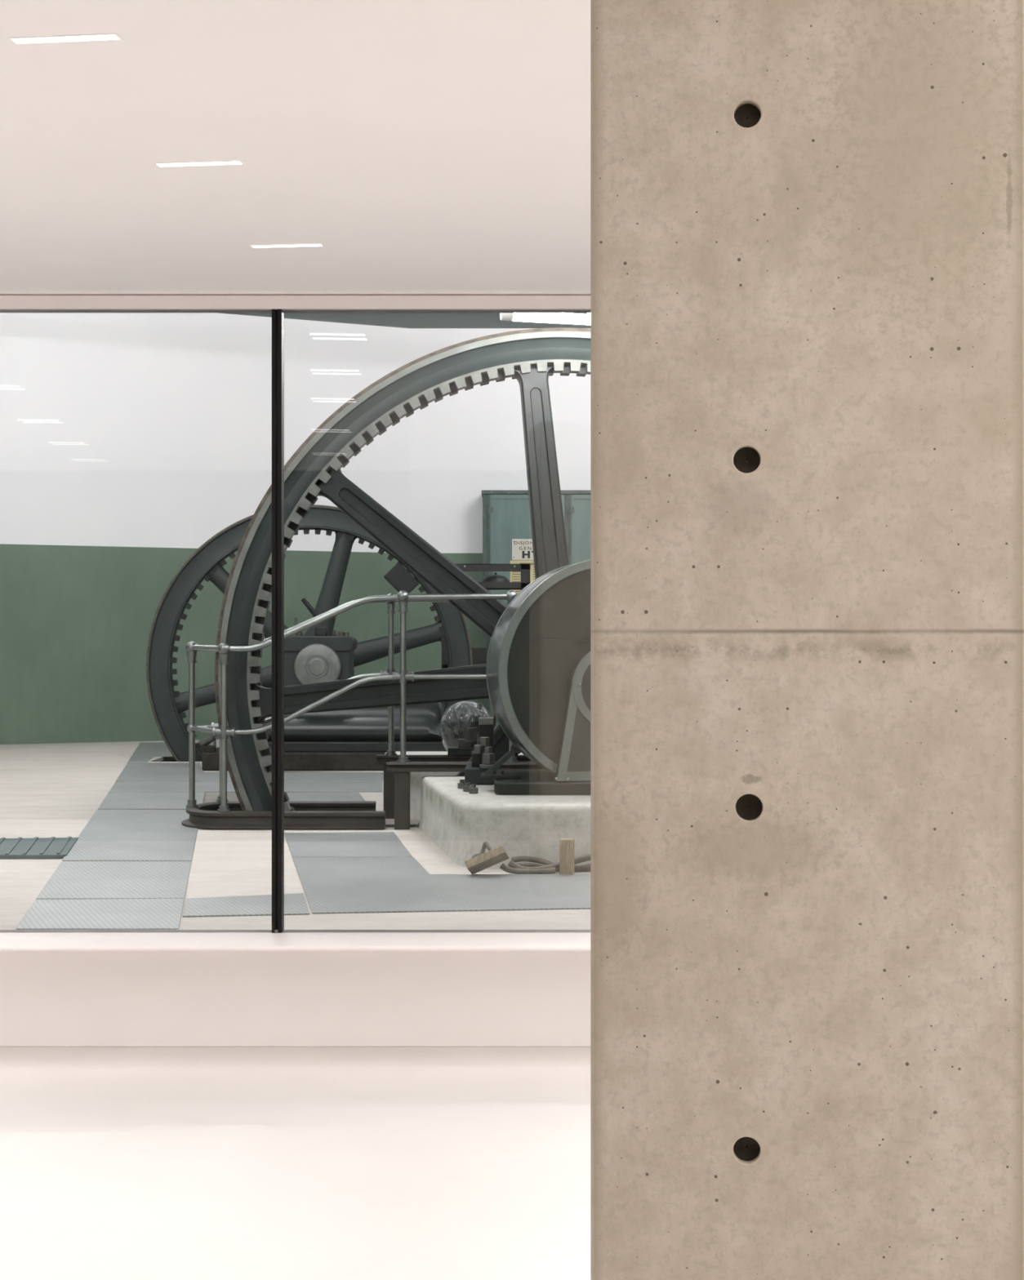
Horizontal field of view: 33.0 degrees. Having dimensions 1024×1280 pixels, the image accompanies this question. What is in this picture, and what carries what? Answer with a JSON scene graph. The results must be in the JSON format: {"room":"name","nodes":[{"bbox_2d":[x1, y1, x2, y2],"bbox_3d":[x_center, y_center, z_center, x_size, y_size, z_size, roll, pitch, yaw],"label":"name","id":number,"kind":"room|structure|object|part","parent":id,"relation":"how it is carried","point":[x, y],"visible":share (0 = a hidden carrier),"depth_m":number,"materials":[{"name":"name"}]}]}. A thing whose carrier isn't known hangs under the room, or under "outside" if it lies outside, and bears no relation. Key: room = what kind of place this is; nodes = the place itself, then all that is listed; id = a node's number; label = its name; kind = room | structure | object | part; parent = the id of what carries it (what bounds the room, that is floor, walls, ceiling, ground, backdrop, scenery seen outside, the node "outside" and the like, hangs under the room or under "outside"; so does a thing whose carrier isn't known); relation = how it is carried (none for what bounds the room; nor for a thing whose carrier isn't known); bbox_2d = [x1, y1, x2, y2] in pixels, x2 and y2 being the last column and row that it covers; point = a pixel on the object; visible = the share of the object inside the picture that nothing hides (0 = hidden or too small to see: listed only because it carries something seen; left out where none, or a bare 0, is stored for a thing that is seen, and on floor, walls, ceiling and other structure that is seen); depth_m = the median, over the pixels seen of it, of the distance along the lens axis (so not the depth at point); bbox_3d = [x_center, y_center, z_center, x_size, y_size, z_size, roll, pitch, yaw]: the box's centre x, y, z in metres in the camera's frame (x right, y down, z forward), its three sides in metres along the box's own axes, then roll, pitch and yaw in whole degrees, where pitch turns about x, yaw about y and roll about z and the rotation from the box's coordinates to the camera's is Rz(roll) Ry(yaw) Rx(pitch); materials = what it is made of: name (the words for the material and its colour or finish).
{"room":"museum gallery","nodes":[
{"label":"museum gallery","id":0,"kind":"room"},
{"bbox_2d":[0,312,409,744],"bbox_3d":[-5.060,-1.180,17.099,8.609,4.420,0.218,0,0,-25],"label":"wall","id":1,"kind":"structure","parent":0,"point":[129,442],"depth_m":17.57,"materials":[{"name":"paint"}]},
{"bbox_2d":[0,0,590,294],"bbox_3d":[-0.400,-1.285,2.880,11.200,0.150,6.460,0,0,0],"label":"ceiling","id":2,"kind":"structure","parent":0,"point":[428,147],"depth_m":4.24,"materials":[{"name":"white paint"}]},
{"bbox_2d":[8,33,122,44],"bbox_3d":[-0.898,-1.209,3.476,0.226,0.002,0.036,0,0,6],"label":"recessed light","id":3,"kind":"object","parent":2,"relation":"in","point":[100,37],"visible":1,"depth_m":3.47,"materials":[{"name":"white paint"}]},
{"bbox_2d":[154,160,244,167],"bbox_3d":[-0.794,-1.209,4.388,0.226,0.002,0.036,0,0,7],"label":"recessed light","id":4,"kind":"object","parent":2,"relation":"in","point":[233,162],"visible":1,"depth_m":4.38,"materials":[{"name":"white paint"}]},
{"bbox_2d":[156,161,241,166],"bbox_3d":[-0.794,-1.209,4.388,0.216,0.001,0.028,0,0,6],"label":"diffuser","id":5,"kind":"object","parent":4,"relation":"attached to","point":[184,163],"depth_m":4.38,"materials":[{"name":"white plastic"}]},
{"bbox_2d":[248,243,324,248],"bbox_3d":[-0.690,-1.209,5.300,0.226,0.002,0.036,0,0,7],"label":"recessed light","id":6,"kind":"object","parent":2,"relation":"in","point":[304,244],"visible":1,"depth_m":5.30,"materials":[{"name":"white paint"}]},
{"bbox_2d":[0,294,590,312],"bbox_3d":[-0.400,-1.184,6.077,10.800,0.052,0.085,0,0,0],"label":"trim","id":7,"kind":"structure","parent":2,"relation":"attached to","point":[20,303],"depth_m":6.04,"materials":[{"name":"white paint"}]},
{"bbox_2d":[0,1046,590,1279],"bbox_3d":[-0.400,1.530,2.875,11.200,0.200,6.450,0,0,0],"label":"floor","id":8,"kind":"structure","parent":0,"point":[117,1162],"depth_m":4.74,"materials":[{"name":"white"}]},
{"bbox_2d":[590,0,1023,1279],"bbox_3d":[0.392,0.110,2.359,0.536,2.640,0.420,0,0,7],"label":"concrete wall","id":9,"kind":"structure","parent":8,"relation":"on","point":[806,216],"depth_m":2.15,"materials":[{"name":"beige concrete"}]},
{"bbox_2d":[0,951,590,1044],"bbox_3d":[-0.400,1.243,6.100,10.800,0.374,0.040,0,0,0],"label":"wall","id":10,"kind":"structure","parent":0,"point":[46,997],"depth_m":6.08,"materials":[{"name":"white paint"}]},
{"bbox_2d":[0,929,590,951],"bbox_3d":[-0.400,1.040,5.955,10.800,0.028,0.331,0,0,0],"label":"window sill","id":11,"kind":"structure","parent":10,"relation":"on","point":[11,940],"depth_m":5.91,"materials":[{"name":"white paint"}]},
{"bbox_2d":[0,1044,590,1046],"bbox_3d":[-0.400,1.427,6.078,10.800,0.006,0.004,0,0,0],"label":"baseboard","id":12,"kind":"structure","parent":10,"relation":"attached to","point":[0,1045],"depth_m":6.08,"materials":[{"name":"white paint"}]},
{"bbox_2d":[0,739,590,929],"bbox_3d":[-0.565,1.045,12.560,17.130,0.030,12.880,0,0,0],"label":"floor","id":13,"kind":"structure","parent":0,"point":[47,790],"depth_m":8.18,"materials":[{"name":"tile"}]},
{"bbox_2d":[0,836,77,858],"bbox_3d":[-2.659,1.020,8.445,1.019,0.020,0.786,0,0,-7],"label":"grate","id":14,"kind":"object","parent":13,"relation":"on","point":[52,847],"depth_m":8.45,"materials":[{"name":"grey metal"}]},
{"bbox_2d":[15,898,184,929],"bbox_3d":[-1.532,1.027,6.479,0.579,0.006,0.793,0,0,-9],"label":"plate","id":15,"kind":"object","parent":13,"relation":"on","point":[65,913],"visible":1,"depth_m":6.46,"materials":[{"name":"grey metal"}]},
{"bbox_2d":[35,861,191,899],"bbox_3d":[-1.691,1.027,7.420,0.594,0.006,1.222,0,0,-9],"label":"plate","id":16,"kind":"object","parent":13,"relation":"on","point":[117,879],"visible":1,"depth_m":7.33,"materials":[{"name":"grey metal"}]},
{"bbox_2d":[62,809,197,861],"bbox_3d":[-1.999,1.027,9.235,0.624,0.006,2.520,0,0,-9],"label":"plate","id":17,"kind":"object","parent":13,"relation":"on","point":[108,835],"visible":0.8,"depth_m":8.94,"materials":[{"name":"grey metal"}]},
{"bbox_2d":[97,791,204,809],"bbox_3d":[-2.302,1.027,11.067,0.643,0.006,1.257,0,0,-9],"label":"plate","id":18,"kind":"object","parent":13,"relation":"on","point":[113,800],"visible":0.8,"depth_m":11.03,"materials":[{"name":"grey metal"}]},
{"bbox_2d":[115,762,188,781],"bbox_3d":[-2.777,1.027,13.484,0.848,0.006,1.837,0,0,0],"label":"plate","id":19,"kind":"object","parent":13,"relation":"on","point":[154,771],"depth_m":13.34,"materials":[{"name":"grey metal"}]},
{"bbox_2d":[160,760,176,761],"bbox_3d":[-1.762,1.520,14.970,2.824,0.919,0.860,0,0,0],"label":"trim","id":20,"kind":"structure","parent":13,"relation":"attached to","point":[162,760],"depth_m":15.30,"materials":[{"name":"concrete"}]},
{"bbox_2d":[127,742,210,762],"bbox_3d":[-3.126,1.027,15.940,0.697,0.006,2.837,0,0,-10],"label":"plate","id":21,"kind":"object","parent":13,"relation":"on","point":[144,752],"visible":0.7,"depth_m":15.77,"materials":[{"name":"grey metal"}]},
{"bbox_2d":[195,762,218,781],"bbox_3d":[-2.385,1.027,13.484,0.502,0.006,1.837,0,0,0],"label":"plate","id":22,"kind":"object","parent":13,"relation":"on","point":[200,775],"depth_m":13.10,"materials":[{"name":"grey metal"}]},
{"bbox_2d":[182,893,309,917],"bbox_3d":[-1.032,1.027,6.698,0.470,0.006,0.526,0,0,-10],"label":"plate","id":23,"kind":"object","parent":13,"relation":"on","point":[295,904],"visible":1,"depth_m":6.64,"materials":[{"name":"grey metal"}]},
{"bbox_2d":[109,781,382,792],"bbox_3d":[-1.874,1.027,12.093,1.992,0.006,0.832,0,0,0],"label":"plate","id":24,"kind":"object","parent":13,"relation":"on","point":[118,786],"visible":0.89,"depth_m":12.07,"materials":[{"name":"grey metal"}]},
{"bbox_2d":[181,800,386,828],"bbox_3d":[-1.269,0.979,9.700,1.156,0.090,0.680,0,0,0],"label":"curb","id":25,"kind":"object","parent":13,"relation":"on","point":[306,814],"visible":0.93,"depth_m":9.40,"materials":[{"name":"brown paint"}]},
{"bbox_2d":[185,590,518,811],"bbox_3d":[-0.883,0.341,9.703,1.882,1.224,0.633,0,0,0],"label":"handrail","id":26,"kind":"object","parent":25,"relation":"on","point":[402,597],"visible":0.76,"depth_m":9.41,"materials":[{"name":"metal"}]},
{"bbox_3d":[-1.789,0.488,9.660,0.034,0.890,0.034,0,0,0],"label":"post","id":27,"kind":"part","parent":26,"relation":"part of","materials":[{"name":"metal"}]},
{"bbox_3d":[-1.675,0.491,9.985,0.033,0.884,0.033,0,0,0],"label":"post","id":28,"kind":"part","parent":26,"relation":"part of","materials":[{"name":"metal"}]},
{"bbox_3d":[-1.570,0.491,9.420,0.033,0.884,0.033,0,0,0],"label":"post","id":29,"kind":"part","parent":26,"relation":"part of","materials":[{"name":"metal"}]},
{"bbox_3d":[-0.978,0.351,9.963,1.729,0.329,0.308,0,0,-11],"label":"rail","id":30,"kind":"part","parent":26,"relation":"part of","materials":[{"name":"metal"}]},
{"bbox_3d":[-0.979,-0.094,9.963,1.732,0.319,0.312,0,0,-11],"label":"rail","id":31,"kind":"part","parent":26,"relation":"part of","materials":[{"name":"metal"}]},
{"bbox_3d":[-0.911,0.351,9.441,1.815,0.329,0.225,0,0,8],"label":"rail","id":32,"kind":"part","parent":26,"relation":"part of","materials":[{"name":"metal"}]},
{"bbox_3d":[-0.900,-0.094,9.537,1.801,0.319,0.267,0,0,0],"label":"rail","id":33,"kind":"part","parent":26,"relation":"part of","materials":[{"name":"metal"}]},
{"bbox_3d":[-0.698,0.215,9.985,0.033,0.905,0.033,0,0,0],"label":"post","id":34,"kind":"part","parent":26,"relation":"part of","materials":[{"name":"metal"}]},
{"bbox_3d":[-0.593,0.215,9.420,0.033,0.905,0.033,0,0,0],"label":"post","id":35,"kind":"part","parent":26,"relation":"part of","materials":[{"name":"metal"}]},
{"bbox_3d":[-0.105,0.215,9.985,0.033,0.905,0.033,0,0,0],"label":"post","id":36,"kind":"part","parent":26,"relation":"part of","materials":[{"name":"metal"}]},
{"bbox_3d":[0.000,0.215,9.420,0.033,0.905,0.033,0,0,0],"label":"post","id":37,"kind":"part","parent":26,"relation":"part of","materials":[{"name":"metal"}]},
{"bbox_2d":[201,746,386,770],"bbox_3d":[-1.418,0.958,14.090,2.050,0.144,0.980,0,0,0],"label":"block","id":38,"kind":"object","parent":13,"relation":"on","point":[293,761],"visible":0.31,"depth_m":13.60,"materials":[{"name":"black metal"}]},
{"bbox_2d":[198,733,216,752],"bbox_3d":[-2.410,0.786,13.680,0.140,0.200,0.120,0,0,0],"label":"pump","id":39,"kind":"object","parent":38,"relation":"on","point":[208,739],"visible":0.92,"depth_m":13.64,"materials":[{"name":"metal"}]},
{"bbox_2d":[264,597,446,751],"bbox_3d":[-1.333,0.275,14.062,1.880,1.223,0.875,0,0,0],"label":"machinery","id":40,"kind":"object","parent":38,"relation":"on","point":[321,657],"visible":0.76,"depth_m":13.70,"materials":[{"name":"paint"}]},
{"bbox_3d":[-1.591,-0.242,13.711,0.166,0.189,0.056,0,0,-8],"label":"lever","id":41,"kind":"part","parent":40,"relation":"part of","materials":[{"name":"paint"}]},
{"bbox_2d":[286,792,364,800],"bbox_3d":[-1.253,1.027,11.187,0.574,0.006,0.954,0,0,-9],"label":"plate","id":42,"kind":"object","parent":13,"relation":"on","point":[292,796],"visible":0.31,"depth_m":11.26,"materials":[{"name":"grey metal"}]},
{"bbox_2d":[284,772,383,781],"bbox_3d":[-1.348,1.027,12.952,0.814,0.006,0.773,0,0,0],"label":"plate","id":43,"kind":"object","parent":13,"relation":"on","point":[288,776],"depth_m":12.94,"materials":[{"name":"grey metal"}]},
{"bbox_2d":[284,831,412,857],"bbox_3d":[-0.841,1.027,8.683,0.580,0.006,1.098,0,0,-9],"label":"plate","id":44,"kind":"object","parent":13,"relation":"on","point":[343,844],"visible":0.98,"depth_m":8.62,"materials":[{"name":"grey metal"}]},
{"bbox_2d":[385,824,417,827],"bbox_3d":[0.505,1.770,9.715,4.690,1.419,0.630,0,0,0],"label":"trim","id":45,"kind":"structure","parent":13,"relation":"attached to","point":[387,825],"depth_m":9.93,"materials":[{"name":"metal"}]},
{"bbox_2d":[292,857,590,914],"bbox_3d":[-0.267,1.027,7.327,1.535,0.006,1.665,0,0,0],"label":"plate","id":46,"kind":"object","parent":13,"relation":"on","point":[331,885],"visible":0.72,"depth_m":7.09,"materials":[{"name":"grey metal"}]},
{"bbox_2d":[464,844,509,874],"bbox_3d":[-0.108,0.958,7.520,0.192,0.139,0.113,0,0,0],"label":"plank","id":47,"kind":"object","parent":46,"relation":"on","point":[498,855],"visible":1,"depth_m":7.47,"materials":[{"name":"brown wood"}]},
{"bbox_2d":[382,751,523,818],"bbox_3d":[0.674,0.886,10.750,3.077,0.288,1.624,0,0,0],"label":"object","id":48,"kind":"object","parent":13,"relation":"on","point":[415,777],"visible":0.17,"depth_m":9.95,"materials":[{"name":"dark painted iron"}]},
{"bbox_2d":[375,752,532,818],"bbox_3d":[-0.115,0.842,9.985,1.339,0.377,0.100,0,0,0],"label":"beam","id":49,"kind":"structure","parent":13,"relation":"on","point":[388,777],"depth_m":9.95,"materials":[{"name":"black metal"}]},
{"bbox_3d":[-0.115,0.690,9.985,1.339,0.050,0.100,0,0,0],"label":"rail","id":50,"kind":"part","parent":49,"relation":"part of","materials":[{"name":"black metal"}]},
{"bbox_2d":[447,727,476,755],"bbox_3d":[-0.281,0.585,9.990,0.178,0.157,0.110,0,0,0],"label":"plate","id":51,"kind":"object","parent":49,"relation":"on","point":[464,748],"visible":0.85,"depth_m":9.96,"materials":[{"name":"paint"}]},
{"bbox_3d":[-0.281,0.643,9.990,0.178,0.043,0.110,0,0,0],"label":"plate","id":52,"kind":"part","parent":51,"relation":"part of","materials":[{"name":"paint"}]},
{"bbox_2d":[440,700,490,751],"bbox_3d":[-0.274,0.553,10.449,0.321,0.371,0.303,0,0,0],"label":"motor","id":53,"kind":"object","parent":13,"relation":"on","point":[461,715],"visible":0.48,"depth_m":10.34,"materials":[{"name":"metal"}]},
{"bbox_2d":[386,760,545,829],"bbox_3d":[-0.079,0.842,9.420,1.204,0.377,0.100,0,0,0],"label":"beam","id":54,"kind":"structure","parent":13,"relation":"on","point":[402,771],"depth_m":9.38,"materials":[{"name":"black metal"}]},
{"bbox_3d":[-0.079,0.690,9.420,1.204,0.050,0.100,0,0,0],"label":"rail","id":55,"kind":"part","parent":54,"relation":"part of","materials":[{"name":"black metal"}]},
{"bbox_2d":[471,841,492,858],"bbox_3d":[-0.129,0.965,7.712,0.123,0.128,0.062,0,0,10],"label":"cable","id":56,"kind":"object","parent":13,"relation":"on","point":[485,844],"visible":0.59,"depth_m":7.71,"materials":[{"name":"grey rubber"}]},
{"bbox_2d":[441,564,530,702],"bbox_3d":[-0.240,0.158,16.472,0.840,1.744,0.557,0,0,0],"label":"iron stand","id":57,"kind":"object","parent":13,"relation":"on","point":[478,655],"visible":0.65,"depth_m":16.20,"materials":[{"name":"metal"}]},
{"bbox_3d":[-0.621,0.158,16.225,0.078,1.744,0.050,0,0,0],"label":"leg","id":58,"kind":"part","parent":57,"relation":"part of","materials":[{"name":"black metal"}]},
{"bbox_2d":[481,572,509,582],"bbox_3d":[-0.156,-0.593,16.450,0.270,0.100,0.270,0,0,0],"label":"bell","id":59,"kind":"object","parent":57,"relation":"on","point":[492,578],"visible":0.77,"depth_m":16.36,"materials":[{"name":"black metal"}]},
{"bbox_2d":[477,582,520,582],"bbox_3d":[-0.216,-0.537,16.460,0.768,0.012,0.480,0,0,0],"label":"shelf","id":60,"kind":"object","parent":57,"relation":"attached to","point":[477,582],"depth_m":16.22,"materials":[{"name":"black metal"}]},
{"bbox_3d":[0.128,0.158,16.225,0.087,1.744,0.050,0,0,0],"label":"leg","id":61,"kind":"part","parent":57,"relation":"part of","materials":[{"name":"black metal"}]},
{"bbox_2d":[418,775,590,869],"bbox_3d":[0.850,0.886,8.625,2.724,0.288,1.714,0,0,0],"label":"plinth","id":62,"kind":"object","parent":13,"relation":"on","point":[458,822],"visible":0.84,"depth_m":7.81,"materials":[{"name":"concrete"}]},
{"bbox_2d":[457,779,465,788],"bbox_3d":[-0.249,0.720,8.635,0.045,0.045,0.045,0,0,0],"label":"nut","id":63,"kind":"object","parent":62,"relation":"on","point":[460,785],"visible":0.76,"depth_m":8.62,"materials":[{"name":"metal"}]},
{"bbox_2d":[462,782,471,791],"bbox_3d":[-0.216,0.720,8.453,0.045,0.045,0.045,0,0,-17],"label":"nut","id":64,"kind":"object","parent":62,"relation":"on","point":[465,788],"visible":0.7,"depth_m":8.44,"materials":[{"name":"metal"}]},
{"bbox_2d":[468,784,478,794],"bbox_3d":[-0.185,0.720,8.348,0.045,0.045,0.045,0,0,-34],"label":"nut","id":65,"kind":"object","parent":62,"relation":"on","point":[473,790],"visible":1,"depth_m":8.33,"materials":[{"name":"metal"}]},
{"bbox_2d":[464,717,494,785],"bbox_3d":[-0.159,0.573,8.957,0.167,0.338,0.286,0,0,0],"label":"block","id":66,"kind":"object","parent":62,"relation":"on","point":[482,758],"visible":0.91,"depth_m":8.86,"materials":[{"name":"paint"}]},
{"bbox_2d":[499,862,555,874],"bbox_3d":[0.069,1.002,7.569,0.247,0.053,0.030,0,0,-4],"label":"cable","id":67,"kind":"object","parent":13,"relation":"on","point":[511,870],"visible":1,"depth_m":7.56,"materials":[{"name":"grey rubber"}]},
{"bbox_2d":[481,489,590,724],"bbox_3d":[0.659,-0.280,18.558,1.968,2.620,0.485,0,0,0],"label":"tall cabinet","id":68,"kind":"object","parent":13,"relation":"on","point":[505,513],"visible":0.22,"depth_m":18.35,"materials":[{"name":"metal"}]},
{"bbox_3d":[0.133,-0.305,18.347,0.769,2.470,0.006,0,0,0],"label":"door moulding","id":69,"kind":"part","parent":68,"relation":"part of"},
{"bbox_2d":[510,560,534,593],"bbox_3d":[0.200,-0.610,18.344,0.442,0.472,0.005,0,0,0],"label":"notice","id":70,"kind":"object","parent":68,"relation":"attached to","point":[515,576],"visible":0.23,"depth_m":18.34,"materials":[{"name":"paper"}]},
{"bbox_2d":[511,538,533,559],"bbox_3d":[0.224,-0.961,18.340,0.448,0.224,0.012,0,0,0],"label":"sign","id":71,"kind":"object","parent":68,"relation":"attached to","point":[522,548],"visible":0.57,"depth_m":18.34,"materials":[{"name":"beige ceramic"}]},
{"bbox_3d":[0.153,-0.298,18.360,0.809,2.495,0.020,0,0,0],"label":"door","id":72,"kind":"part","parent":68,"relation":"part of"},
{"bbox_3d":[0.659,-1.570,18.570,1.968,0.040,0.460,0,0,0],"label":"trim","id":73,"kind":"part","parent":68,"relation":"part of","materials":[{"name":"metal"}]},
{"bbox_3d":[1.026,-0.298,18.360,0.829,2.495,0.020,0,0,0],"label":"door","id":74,"kind":"part","parent":68,"relation":"part of","materials":[{"name":"teal metal"}]},
{"bbox_3d":[1.006,-0.305,18.347,0.789,2.470,0.006,0,0,0],"label":"door moulding","id":75,"kind":"part","parent":68,"relation":"part of","materials":[{"name":"teal metal"}]},
{"bbox_2d":[493,769,590,795],"bbox_3d":[0.582,0.710,8.635,1.336,0.064,0.770,0,0,0],"label":"plate","id":76,"kind":"object","parent":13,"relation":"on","point":[530,782],"visible":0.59,"depth_m":8.25,"materials":[{"name":"black metal"}]},
{"bbox_2d":[480,745,520,778],"bbox_3d":[-0.054,0.599,8.485,0.193,0.157,0.150,0,0,0],"label":"bracket","id":77,"kind":"object","parent":76,"relation":"on","point":[491,773],"visible":1,"depth_m":8.42,"materials":[{"name":"metal"}]},
{"bbox_3d":[0.017,0.537,8.475,0.052,0.034,0.130,0,0,0],"label":"cap plate","id":78,"kind":"part","parent":77,"relation":"part of","materials":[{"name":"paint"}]},
{"bbox_2d":[485,560,590,781],"bbox_3d":[0.465,0.137,8.575,1.124,1.076,0.616,0,0,-7],"label":"guard","id":79,"kind":"object","parent":76,"relation":"on","point":[538,666],"visible":0.38,"depth_m":8.34,"materials":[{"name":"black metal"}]},
{"bbox_3d":[0.488,0.159,8.399,1.039,1.034,0.022,0,0,-8],"label":"panel","id":80,"kind":"part","parent":79,"relation":"part of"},
{"bbox_3d":[0.491,0.346,8.331,0.560,0.655,0.090,0,0,-7],"label":"panel","id":81,"kind":"part","parent":79,"relation":"part of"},
{"bbox_3d":[0.497,0.344,8.286,0.570,0.659,0.012,0,0,-8],"label":"frame","id":82,"kind":"part","parent":79,"relation":"part of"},
{"bbox_2d":[507,853,590,869],"bbox_3d":[0.204,0.979,7.634,0.452,0.099,0.044,0,0,-8],"label":"cable","id":83,"kind":"object","parent":13,"relation":"on","point":[584,858],"visible":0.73,"depth_m":7.63,"materials":[{"name":"grey rubber"}]},
{"bbox_2d":[511,855,590,866],"bbox_3d":[0.200,0.996,7.700,0.405,0.066,0.040,0,0,2],"label":"cable","id":84,"kind":"object","parent":13,"relation":"on","point":[522,858],"visible":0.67,"depth_m":7.70,"materials":[{"name":"grey rubber"}]},
{"bbox_2d":[515,862,590,871],"bbox_3d":[0.201,1.007,7.672,0.424,0.044,0.042,0,0,-2],"label":"cable","id":85,"kind":"object","parent":13,"relation":"on","point":[576,868],"visible":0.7,"depth_m":7.66,"materials":[{"name":"grey rubber"}]},
{"bbox_2d":[559,838,573,874],"bbox_3d":[0.241,0.951,7.578,0.060,0.158,0.056,0,0,8],"label":"block","id":86,"kind":"object","parent":13,"relation":"on","point":[566,845],"visible":1,"depth_m":7.55,"materials":[{"name":"brown wood"}]},
{"bbox_2d":[146,504,472,761],"bbox_3d":[-1.707,0.231,14.661,2.789,2.789,1.000,0,0,-6],"label":"wheel","id":87,"kind":"object","parent":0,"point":[168,705],"visible":0.41,"depth_m":14.86,"materials":[{"name":"paint"}]},
{"bbox_2d":[214,327,590,827],"bbox_3d":[0.289,0.188,9.500,3.847,3.847,0.800,0,0,-3],"label":"wheel","id":88,"kind":"object","parent":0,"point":[528,356],"visible":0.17,"depth_m":9.59,"materials":[{"name":"paint"}]},
{"bbox_2d":[218,312,590,328],"bbox_3d":[-0.465,-3.465,12.610,17.330,0.150,12.980,0,0,0],"label":"ceiling","id":89,"kind":"structure","parent":0,"point":[403,320],"depth_m":18.28,"materials":[{"name":"white paint"}]},
{"bbox_2d":[499,312,590,324],"bbox_3d":[0.666,-2.502,8.927,1.500,1.777,0.061,0,0,-16],"label":"lamp","id":90,"kind":"object","parent":89,"relation":"hanging from","point":[550,317],"visible":0.16,"depth_m":8.77,"materials":[{"name":"white plastic"}]},
{"bbox_2d":[409,328,590,703],"bbox_3d":[3.443,-1.180,18.900,9.114,4.420,0.200,0,0,0],"label":"wall","id":91,"kind":"structure","parent":0,"point":[463,444],"depth_m":18.80,"materials":[{"name":"paint"}]}
]}

